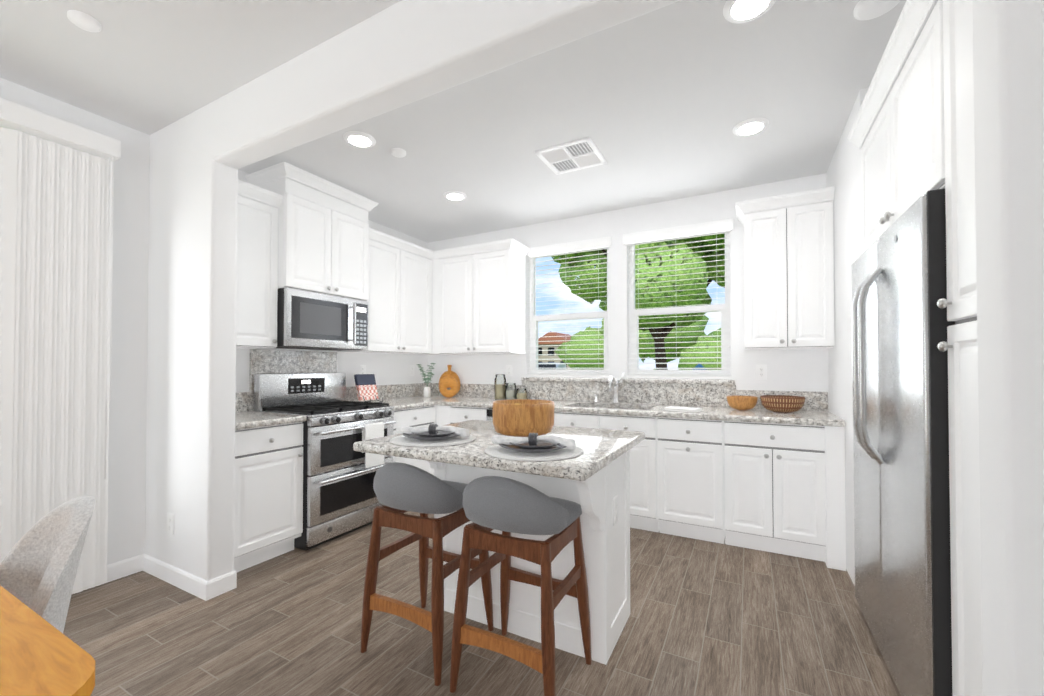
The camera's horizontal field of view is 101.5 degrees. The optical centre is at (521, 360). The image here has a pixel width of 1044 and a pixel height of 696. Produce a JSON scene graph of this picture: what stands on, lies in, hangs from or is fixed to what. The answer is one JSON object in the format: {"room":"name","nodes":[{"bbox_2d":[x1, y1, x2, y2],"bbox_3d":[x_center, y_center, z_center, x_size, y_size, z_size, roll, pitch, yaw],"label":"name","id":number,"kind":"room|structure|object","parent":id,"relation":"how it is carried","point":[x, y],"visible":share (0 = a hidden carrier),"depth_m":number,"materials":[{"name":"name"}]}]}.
{"room":"kitchen","nodes":[
{"label":"kitchen","id":0,"kind":"room"},
{"bbox_2d":[0,0,937,585],"bbox_3d":[-0.330,-0.144,0.383,5.920,2.781,7.629,0,-1,28],"label":"wall","id":1,"kind":"structure","parent":0,"point":[658,106],"depth_m":2.52,"materials":[{"name":"white paint"}]},
{"bbox_2d":[0,98,120,593],"bbox_3d":[-2.796,-0.012,1.577,0.138,2.500,1.950,0,-1,28],"label":"vertical blind","id":2,"kind":"object","parent":1,"relation":"attached to","point":[56,223],"visible":0.83,"depth_m":2.23,"materials":[{"name":"white"}]},
{"bbox_2d":[67,10,101,31],"bbox_3d":[-1.816,-1.405,1.771,0.099,0.020,0.099,0,-1,28],"label":"smoke detector","id":3,"kind":"object","parent":1,"relation":"attached to","point":[84,21],"visible":0.96,"depth_m":1.76,"materials":[{"name":"white plastic"}]},
{"bbox_2d":[107,554,236,600],"bbox_3d":[0.147,1.211,1.263,5.620,0.095,0.364,0,-1,28],"label":"baseboard","id":4,"kind":"structure","parent":1,"relation":"attached to","point":[203,589],"depth_m":2.42,"materials":[{"name":"white wood"}]},
{"bbox_2d":[248,162,371,301],"bbox_3d":[-1.659,-0.935,3.410,0.405,0.847,0.740,0,-1,28],"label":"upper cabinet","id":5,"kind":"object","parent":1,"relation":"attached to","point":[292,234],"depth_m":3.21,"materials":[{"name":"white wood"}]},
{"bbox_2d":[276,288,367,350],"bbox_3d":[-1.631,-0.302,3.387,0.458,0.410,0.728,0,-1,28],"label":"microwave oven","id":6,"kind":"object","parent":5,"relation":"attached to","point":[308,320],"visible":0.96,"depth_m":3.22,"materials":[{"name":"silver metal"}]},
{"bbox_2d":[343,131,375,147],"bbox_3d":[-1.027,-1.396,2.702,0.194,0.012,0.194,0,-1,28],"label":"recessed light","id":7,"kind":"object","parent":1,"relation":"in","point":[359,139],"visible":1,"depth_m":2.68,"materials":[{"name":"white glass"}]},
{"bbox_2d":[360,365,365,373],"bbox_3d":[-1.531,0.099,4.102,0.008,0.116,0.072,0,-1,28],"label":"wall outlet","id":8,"kind":"object","parent":1,"relation":"attached to","point":[362,367],"depth_m":4.10,"materials":[{"name":"white plastic"}]},
{"bbox_2d":[336,238,431,353],"bbox_3d":[-1.307,-0.572,4.152,0.325,0.993,0.905,0,-1,28],"label":"upper cabinet","id":9,"kind":"object","parent":1,"relation":"attached to","point":[400,308],"depth_m":4.07,"materials":[{"name":"white wood"}]},
{"bbox_2d":[391,148,405,157],"bbox_3d":[-0.827,-1.390,2.856,0.099,0.020,0.099,0,-1,28],"label":"ceiling detector","id":10,"kind":"object","parent":1,"relation":"attached to","point":[398,152],"visible":0.98,"depth_m":2.84,"materials":[{"name":"white plastic"}]},
{"bbox_2d":[443,191,466,199],"bbox_3d":[-0.563,-1.383,3.588,0.194,0.012,0.194,0,-1,28],"label":"recessed light","id":11,"kind":"object","parent":1,"relation":"in","point":[453,195],"visible":1,"depth_m":3.56,"materials":[{"name":"white"}]},
{"bbox_2d":[428,238,527,354],"bbox_3d":[-0.461,-0.606,4.421,0.955,1.068,0.325,0,-1,28],"label":"upper cabinet","id":12,"kind":"object","parent":1,"relation":"attached to","point":[479,300],"depth_m":4.24,"materials":[{"name":"white wood"}]},
{"bbox_2d":[506,365,511,375],"bbox_3d":[-0.133,0.103,4.418,0.072,0.116,0.008,0,-1,28],"label":"wall outlet","id":13,"kind":"object","parent":1,"relation":"attached to","point":[508,367],"depth_m":4.42,"materials":[{"name":"white plastic"}]},
{"bbox_2d":[530,247,608,377],"bbox_3d":[0.471,-0.477,4.229,0.865,1.285,0.062,0,-1,28],"label":"window","id":14,"kind":"structure","parent":1,"relation":"in","point":[577,316],"depth_m":4.23,"materials":[{"name":"white plastic"}]},
{"bbox_2d":[527,237,610,377],"bbox_3d":[0.440,-0.486,4.140,0.886,1.293,0.110,0,-1,28],"label":"window blind","id":15,"kind":"object","parent":14,"relation":"attached to","point":[574,247],"visible":0.94,"depth_m":4.12,"materials":[{"name":"white plastic"}]},
{"bbox_2d":[534,137,606,174],"bbox_3d":[0.341,-1.393,2.929,0.385,0.012,0.375,0,-1,28],"label":"air vent","id":16,"kind":"object","parent":1,"relation":"in","point":[580,154],"visible":1,"depth_m":2.90,"materials":[{"name":"white metal"}]},
{"bbox_2d":[521,377,734,384],"bbox_3d":[0.878,0.179,3.913,1.932,0.036,0.150,0,-1,28],"label":"window sill","id":17,"kind":"structure","parent":1,"relation":"attached to","point":[675,381],"depth_m":3.74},
{"bbox_2d":[629,231,730,379],"bbox_3d":[1.370,-0.483,3.753,0.844,1.285,0.062,0,-1,28],"label":"window","id":18,"kind":"structure","parent":1,"relation":"in","point":[725,313],"depth_m":3.69,"materials":[{"name":"white plastic"}]},
{"bbox_2d":[623,219,733,378],"bbox_3d":[1.326,-0.493,3.670,0.894,1.293,0.110,0,-1,28],"label":"window blind","id":19,"kind":"object","parent":18,"relation":"attached to","point":[707,228],"visible":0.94,"depth_m":3.65,"materials":[{"name":"white plastic"}]},
{"bbox_2d":[723,0,775,22],"bbox_3d":[0.903,-1.410,1.689,0.194,0.012,0.194,0,-1,28],"label":"recessed light","id":20,"kind":"object","parent":1,"relation":"in","point":[739,11],"visible":1,"depth_m":1.71,"materials":[{"name":"white"}]},
{"bbox_2d":[733,118,768,135],"bbox_3d":[1.371,-1.398,2.561,0.194,0.012,0.194,0,-1,28],"label":"recessed light","id":21,"kind":"object","parent":1,"relation":"in","point":[751,126],"visible":1,"depth_m":2.54,"materials":[{"name":"white glass"}]},
{"bbox_2d":[756,365,766,379],"bbox_3d":[1.880,0.088,3.350,0.072,0.116,0.008,0,-1,28],"label":"wall outlet","id":22,"kind":"object","parent":1,"relation":"attached to","point":[761,371],"depth_m":3.35,"materials":[{"name":"white plastic"}]},
{"bbox_2d":[735,186,834,349],"bbox_3d":[1.908,-0.624,3.136,0.593,1.068,0.377,0,-1,28],"label":"upper cabinet","id":23,"kind":"object","parent":1,"relation":"attached to","point":[788,278],"visible":1,"depth_m":3.00,"materials":[{"name":"white wood"}]},
{"bbox_2d":[854,0,899,19],"bbox_3d":[1.404,-1.406,1.684,0.149,0.020,0.149,0,-1,28],"label":"ceiling detector","id":24,"kind":"object","parent":1,"relation":"attached to","point":[867,9],"visible":0.98,"depth_m":1.69,"materials":[{"name":"white plastic"}]},
{"bbox_2d":[855,0,934,253],"bbox_3d":[1.800,-0.821,1.585,0.668,0.568,1.050,0,-1,28],"label":"upper cabinet","id":25,"kind":"object","parent":1,"relation":"attached to","point":[918,143],"depth_m":1.61,"materials":[{"name":"white wood"}]},
{"bbox_2d":[63,511,900,695],"bbox_3d":[-0.330,1.271,0.363,5.920,0.050,7.629,0,-1,28],"label":"floor","id":26,"kind":"structure","parent":0,"point":[707,618],"depth_m":1.97,"materials":[{"name":"brown wood"}]},
{"bbox_2d":[0,496,94,632],"bbox_3d":[-1.243,0.810,0.967,0.334,0.892,0.392,0,-1,23],"label":"dining chair","id":27,"kind":"object","parent":26,"relation":"on","point":[39,564],"visible":0.46,"depth_m":1.08,"materials":[{"name":"fabric"}]},
{"bbox_2d":[0,585,94,695],"bbox_3d":[-1.648,0.869,0.279,1.435,0.752,1.635,0,-1,28],"label":"dining table","id":28,"kind":"object","parent":26,"relation":"on","point":[40,655],"visible":1,"depth_m":0.71,"materials":[{"name":"orange wood"}]},
{"bbox_2d":[234,422,302,571],"bbox_3d":[-1.848,0.844,2.800,0.620,0.874,0.466,0,-1,28],"label":"base cabinet","id":29,"kind":"object","parent":26,"relation":"on","point":[268,515],"depth_m":2.65,"materials":[{"name":"white wood"}]},
{"bbox_2d":[235,349,310,429],"bbox_3d":[-1.829,0.157,2.802,0.635,0.497,0.468,0,-1,28],"label":"countertop","id":30,"kind":"structure","parent":29,"relation":"on","point":[261,361],"depth_m":3.17,"materials":[{"name":"grey stone"}]},
{"bbox_2d":[254,373,396,550],"bbox_3d":[-1.485,0.693,3.309,0.724,1.190,0.756,0,-1,28],"label":"range","id":31,"kind":"object","parent":26,"relation":"on","point":[339,494],"visible":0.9,"depth_m":3.13,"materials":[{"name":"silver metal"}]},
{"bbox_2d":[393,405,435,474],"bbox_3d":[-1.239,0.860,3.947,0.620,0.874,0.595,0,-1,28],"label":"base cabinet","id":32,"kind":"object","parent":26,"relation":"on","point":[420,416],"depth_m":3.84,"materials":[{"name":"white wood"}]},
{"bbox_2d":[361,462,493,685],"bbox_3d":[-0.423,0.849,1.938,0.431,0.839,0.432,0,-1,28],"label":"stool","id":33,"kind":"object","parent":26,"relation":"on","point":[400,489],"visible":0.88,"depth_m":1.78,"materials":[{"name":"brown wood"}]},
{"bbox_2d":[436,405,447,425],"bbox_3d":[-0.616,0.865,4.316,0.169,0.874,0.620,0,-1,28],"label":"base cabinet","id":34,"kind":"object","parent":26,"relation":"on","point":[441,411],"depth_m":4.05,"materials":[{"name":"white wood"}]},
{"bbox_2d":[383,381,844,426],"bbox_3d":[0.428,0.308,3.748,3.794,0.223,0.659,0,-1,28],"label":"countertop","id":35,"kind":"structure","parent":34,"relation":"on","point":[656,399],"depth_m":3.67,"materials":[{"name":"grey stone"}]},
{"bbox_2d":[354,374,382,402],"bbox_3d":[-1.383,0.251,3.880,0.181,0.258,0.207,0,-1,28],"label":"cookbook","id":36,"kind":"object","parent":35,"relation":"on","point":[366,388],"visible":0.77,"depth_m":3.88,"materials":[{"name":"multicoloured paper"}]},
{"bbox_2d":[418,363,435,396],"bbox_3d":[-1.025,0.207,4.565,0.164,0.368,0.201,0,-1,28],"label":"vase","id":37,"kind":"object","parent":35,"relation":"on","point":[427,391],"visible":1,"depth_m":4.54,"materials":[{"name":"white"}]},
{"bbox_2d":[439,365,459,397],"bbox_3d":[-0.781,0.218,4.581,0.244,0.345,0.247,0,-1,28],"label":"wooden cutting board","id":38,"kind":"object","parent":35,"relation":"on","point":[449,378],"visible":1,"depth_m":4.50,"materials":[{"name":"orange wood"}]},
{"bbox_2d":[494,374,526,399],"bbox_3d":[-0.112,0.261,4.241,0.358,0.251,0.116,0,-1,28],"label":"glass jars","id":39,"kind":"object","parent":35,"relation":"on","point":[501,392],"visible":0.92,"depth_m":4.25,"materials":[{"name":"beige"}]},
{"bbox_2d":[594,394,598,402],"bbox_3d":[0.674,0.342,3.889,0.044,0.078,0.067,0,-1,28],"label":"soap dispenser","id":40,"kind":"object","parent":35,"relation":"on","point":[596,399],"visible":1,"depth_m":3.89,"materials":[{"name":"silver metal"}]},
{"bbox_2d":[609,372,624,403],"bbox_3d":[0.824,0.238,3.736,0.108,0.282,0.224,0,-1,28],"label":"faucet","id":41,"kind":"object","parent":35,"relation":"on","point":[615,381],"visible":1,"depth_m":3.80,"materials":[{"name":"silver metal"}]},
{"bbox_2d":[663,406,702,412],"bbox_3d":[1.189,0.359,3.153,0.240,0.023,0.150,-1,-1,40],"label":"folded towel","id":42,"kind":"object","parent":35,"relation":"on","point":[684,409],"visible":1,"depth_m":3.10,"materials":[{"name":"fabric"}]},
{"bbox_2d":[727,396,757,409],"bbox_3d":[1.670,0.321,3.238,0.209,0.101,0.209,0,-1,28],"label":"bowl","id":43,"kind":"object","parent":35,"relation":"on","point":[742,402],"visible":1,"depth_m":3.16,"materials":[{"name":"brown wood"}]},
{"bbox_2d":[760,395,804,412],"bbox_3d":[1.892,0.314,3.103,0.279,0.111,0.279,0,-1,28],"label":"bowl","id":44,"kind":"object","parent":35,"relation":"on","point":[781,403],"visible":1,"depth_m":3.01,"materials":[{"name":"brown wicker"}]},
{"bbox_2d":[448,406,488,423],"bbox_3d":[-0.357,0.863,4.178,0.419,0.874,0.620,0,-1,28],"label":"base cabinet","id":45,"kind":"object","parent":26,"relation":"on","point":[456,414],"depth_m":3.92,"materials":[{"name":"white wood"}]},
{"bbox_2d":[486,408,492,420],"bbox_3d":[0.079,0.860,3.902,0.598,0.872,0.661,0,-1,28],"label":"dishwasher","id":46,"kind":"object","parent":26,"relation":"on","point":[489,414],"visible":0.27,"depth_m":3.78,"materials":[{"name":"silver"}]},
{"bbox_2d":[353,420,644,664],"bbox_3d":[-0.056,0.812,1.994,1.060,0.914,0.905,0,-1,28],"label":"kitchen island","id":47,"kind":"object","parent":26,"relation":"on","point":[593,480],"visible":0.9,"depth_m":1.88,"materials":[{"name":"white wood"}]},
{"bbox_2d":[390,424,476,446],"bbox_3d":[-0.397,0.318,1.924,0.384,0.070,0.384,0,-1,28],"label":"placemat","id":48,"kind":"object","parent":47,"relation":"on","point":[433,435],"visible":1,"depth_m":1.88,"materials":[{"name":"grey fabric"}]},
{"bbox_2d":[492,399,554,436],"bbox_3d":[0.007,0.278,2.090,0.304,0.155,0.304,0,-1,28],"label":"bowl","id":49,"kind":"object","parent":47,"relation":"on","point":[520,417],"visible":1,"depth_m":1.96,"materials":[{"name":"brown wood"}]},
{"bbox_2d":[484,433,583,460],"bbox_3d":[0.046,0.315,1.661,0.384,0.070,0.384,0,-1,28],"label":"place setting","id":50,"kind":"object","parent":47,"relation":"on","point":[533,447],"visible":1,"depth_m":1.61,"materials":[{"name":"grey"}]},
{"bbox_2d":[450,476,591,695],"bbox_3d":[0.003,0.846,1.711,0.431,0.839,0.432,0,-1,28],"label":"stool","id":51,"kind":"object","parent":26,"relation":"on","point":[507,507],"visible":1,"depth_m":1.57,"materials":[{"name":"brown wood"}]},
{"bbox_2d":[553,412,659,532],"bbox_3d":[0.747,0.855,3.593,0.859,0.874,0.620,0,-1,28],"label":"base cabinet","id":52,"kind":"object","parent":26,"relation":"on","point":[644,503],"depth_m":3.19,"materials":[{"name":"white wood"}]},
{"bbox_2d":[656,417,727,544],"bbox_3d":[1.322,0.851,3.287,0.445,0.874,0.620,0,-1,28],"label":"base cabinet","id":53,"kind":"object","parent":26,"relation":"on","point":[689,452],"depth_m":3.02,"materials":[{"name":"white wood"}]},
{"bbox_2d":[724,421,845,570],"bbox_3d":[1.816,0.847,3.025,0.672,0.874,0.620,0,-1,28],"label":"base cabinet","id":54,"kind":"object","parent":26,"relation":"on","point":[774,488],"depth_m":2.75,"materials":[{"name":"white wood"}]},
{"bbox_2d":[851,188,954,695],"bbox_3d":[1.725,0.377,1.590,0.765,1.772,1.024,0,-1,28],"label":"refrigerator","id":55,"kind":"object","parent":26,"relation":"on","point":[900,323],"visible":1,"depth_m":1.45,"materials":[{"name":"silver metal"}]},
{"bbox_2d":[935,0,982,695],"bbox_3d":[1.477,0.071,0.964,0.668,2.368,0.317,0,-1,28],"label":"tall cabinet","id":56,"kind":"object","parent":26,"relation":"on","point":[954,85],"depth_m":1.18,"materials":[{"name":"white wood"}]},
{"bbox_2d":[145,0,1043,695],"bbox_3d":[0.200,-0.080,1.380,5.620,2.681,0.140,0,-1,28],"label":"wall","id":57,"kind":"structure","parent":0,"point":[399,54],"depth_m":1.63,"materials":[{"name":"white paint"}]},
{"bbox_2d":[167,513,173,534],"bbox_3d":[-2.030,0.941,2.464,0.072,0.116,0.008,0,-1,28],"label":"wall outlet","id":58,"kind":"object","parent":57,"relation":"attached to","point":[170,517],"depth_m":2.46,"materials":[{"name":"white plastic"}]},
{"bbox_2d":[236,190,279,348],"bbox_3d":[-1.977,-0.590,2.890,0.325,0.993,0.466,0,-1,28],"label":"upper cabinet","id":59,"kind":"object","parent":57,"relation":"attached to","point":[258,221],"depth_m":2.89,"materials":[{"name":"white wood"}]},
{"label":"outside","id":60,"kind":"structure","parent":0,"visible":0},
{"bbox_3d":[23.774,1.658,30.403,100.000,0.870,104.000,0,-1,28],"label":"ground","id":61,"kind":"structure","parent":60,"visible":0},
{"bbox_2d":[538,364,565,367],"bbox_3d":[1.428,0.883,27.236,4.500,1.510,1.820,0,-1,28],"label":"car","id":62,"kind":"object","parent":61,"relation":"on","point":[551,365],"visible":0.1,"depth_m":26.22,"materials":[{"name":"grey"}]},
{"bbox_2d":[538,331,595,367],"bbox_3d":[6.478,-1.218,76.790,23.000,7.700,11.000,0,-1,28],"label":"house","id":63,"kind":"structure","parent":61,"relation":"on","point":[554,340],"depth_m":71.41,"materials":[{"name":"beige"}]},
{"bbox_2d":[554,315,720,369],"bbox_3d":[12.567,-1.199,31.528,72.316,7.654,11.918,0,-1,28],"label":"tree","id":64,"kind":"object","parent":61,"relation":"on","point":[677,333],"visible":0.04,"depth_m":31.73,"materials":[{"name":"green plant"}]},
{"bbox_2d":[551,233,724,369],"bbox_3d":[4.372,-2.991,12.790,7.948,9.441,8.352,0,-1,28],"label":"tree","id":65,"kind":"object","parent":61,"relation":"on","point":[648,300],"visible":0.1,"depth_m":10.28,"materials":[{"name":"green plant"}]},
{"bbox_2d":[692,364,706,369],"bbox_3d":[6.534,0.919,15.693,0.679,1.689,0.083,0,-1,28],"label":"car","id":66,"kind":"object","parent":61,"relation":"on","point":[699,366],"visible":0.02,"depth_m":15.67,"materials":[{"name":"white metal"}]}
]}

